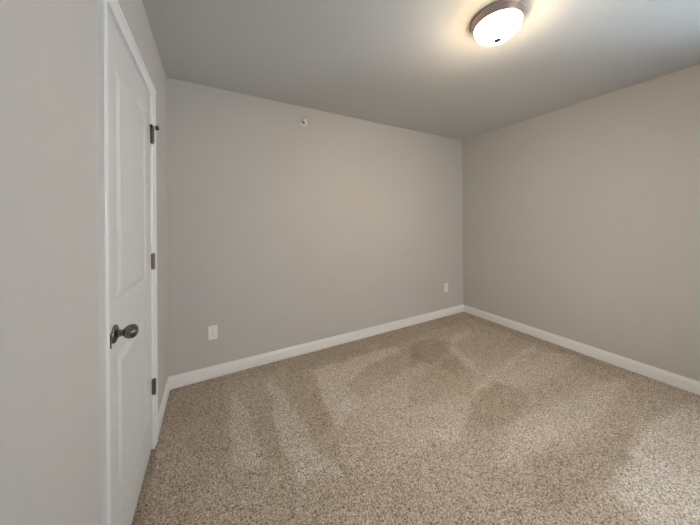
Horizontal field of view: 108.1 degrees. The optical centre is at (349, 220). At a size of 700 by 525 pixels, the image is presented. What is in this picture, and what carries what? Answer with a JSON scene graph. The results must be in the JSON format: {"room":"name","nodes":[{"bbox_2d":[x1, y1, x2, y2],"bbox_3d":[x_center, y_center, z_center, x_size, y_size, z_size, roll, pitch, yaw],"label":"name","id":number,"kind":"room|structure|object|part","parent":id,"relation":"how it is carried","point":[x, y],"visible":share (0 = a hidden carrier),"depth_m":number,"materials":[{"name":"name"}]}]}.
{"room":"empty bedroom","nodes":[
{"label":"empty bedroom","id":0,"kind":"room"},
{"bbox_2d":[0,0,167,524],"bbox_3d":[-0.618,0.085,0.340,0.150,2.440,3.927,0,0,-28],"label":"wall","id":1,"kind":"structure","parent":0,"point":[50,348],"depth_m":0.56,"materials":[{"name":"grey paint"}]},
{"bbox_2d":[97,0,157,524],"bbox_3d":[-1.017,0.285,1.129,0.128,2.054,0.746,0,0,-28],"label":"trim","id":2,"kind":"structure","parent":1,"relation":"attached to","point":[108,9],"depth_m":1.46,"materials":[{"name":"white wood"}]},
{"bbox_3d":[-0.809,0.401,0.838,0.041,0.050,0.005,0,0,-24],"label":"strike plate","id":3,"kind":"part","parent":2,"relation":"part of","materials":[{"name":"silver metal"}]},
{"bbox_2d":[108,11,155,524],"bbox_3d":[-0.961,0.288,1.164,0.103,2.018,0.714,0,0,-28],"label":"door","id":4,"kind":"structure","parent":1,"relation":"in","point":[131,260],"depth_m":1.07,"materials":[{"name":"white paint"}]},
{"bbox_3d":[-0.807,0.406,0.925,0.062,0.050,0.050,0,0,-28],"label":"knob","id":5,"kind":"part","parent":4,"relation":"part of","materials":[{"name":"brown metal"}]},
{"bbox_2d":[150,124,158,129],"bbox_3d":[-1.129,-0.540,1.474,0.037,0.021,0.054,0,0,-28],"label":"door stop","id":6,"kind":"object","parent":4,"relation":"attached to","point":[156,127],"visible":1,"depth_m":1.46,"materials":[{"name":"brown metal"}]},
{"bbox_2d":[158,377,169,436],"bbox_3d":[-1.285,1.277,1.760,0.014,0.103,0.542,0,0,-28],"label":"baseboard","id":7,"kind":"structure","parent":1,"relation":"attached to","point":[163,404],"depth_m":1.74,"materials":[{"name":"white wood"}]},
{"bbox_2d":[166,77,462,376],"bbox_3d":[0.073,0.084,2.878,3.482,2.440,0.120,0,0,-28],"label":"wall","id":8,"kind":"structure","parent":0,"point":[282,232],"depth_m":2.49,"materials":[{"name":"grey paint"}]},
{"bbox_2d":[208,325,217,339],"bbox_3d":[-1.147,0.944,2.140,0.070,0.115,0.008,0,0,-28],"label":"power outlet","id":9,"kind":"object","parent":8,"relation":"attached to","point":[212,330],"visible":1,"depth_m":2.14,"materials":[{"name":"white plastic"}]},
{"bbox_2d":[300,119,306,125],"bbox_3d":[-0.443,-0.976,2.508,0.074,0.074,0.050,0,0,-28],"label":"sprinkler head","id":10,"kind":"object","parent":8,"relation":"attached to","point":[303,122],"visible":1,"depth_m":2.52},
{"bbox_2d":[169,305,463,389],"bbox_3d":[0.114,1.268,2.817,3.482,0.103,0.014,0,0,-28],"label":"baseboard","id":11,"kind":"structure","parent":8,"relation":"attached to","point":[180,380],"depth_m":2.47,"materials":[{"name":"white wood"}]},
{"bbox_2d":[444,283,447,291],"bbox_3d":[1.331,0.919,3.482,0.070,0.115,0.008,0,0,-28],"label":"power outlet","id":12,"kind":"object","parent":8,"relation":"attached to","point":[445,284],"visible":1,"depth_m":3.48,"materials":[{"name":"white plastic"}]},
{"bbox_2d":[131,312,699,524],"bbox_3d":[0.991,1.304,1.205,3.736,0.020,3.936,0,0,-28],"label":"floor","id":13,"kind":"structure","parent":0,"point":[463,418],"depth_m":1.50,"materials":[{"name":"beige carpet"}]},
{"bbox_2d":[142,0,699,140],"bbox_3d":[0.969,-1.196,1.206,3.722,0.100,3.927,0,0,-28],"label":"ceiling","id":14,"kind":"structure","parent":0,"point":[416,65],"depth_m":1.74,"materials":[{"name":"grey paint"}]},
{"bbox_2d":[471,0,526,45],"bbox_3d":[0.843,-1.080,1.442,0.276,0.130,0.276,0,0,-28],"label":"ceiling light","id":15,"kind":"object","parent":14,"relation":"attached to","point":[499,21],"visible":1,"depth_m":1.37,"materials":[{"name":"white glass"}]},
{"bbox_2d":[462,64,699,381],"bbox_3d":[2.562,0.063,2.061,0.120,2.440,3.927,0,0,-28],"label":"wall","id":16,"kind":"structure","parent":0,"point":[581,221],"depth_m":2.37,"materials":[{"name":"grey paint"}]},
{"bbox_2d":[463,304,699,394],"bbox_3d":[2.513,1.248,2.028,0.014,0.103,3.687,0,0,-28],"label":"baseboard","id":17,"kind":"structure","parent":16,"relation":"attached to","point":[690,385],"depth_m":2.35,"materials":[{"name":"white wood"}]}
]}

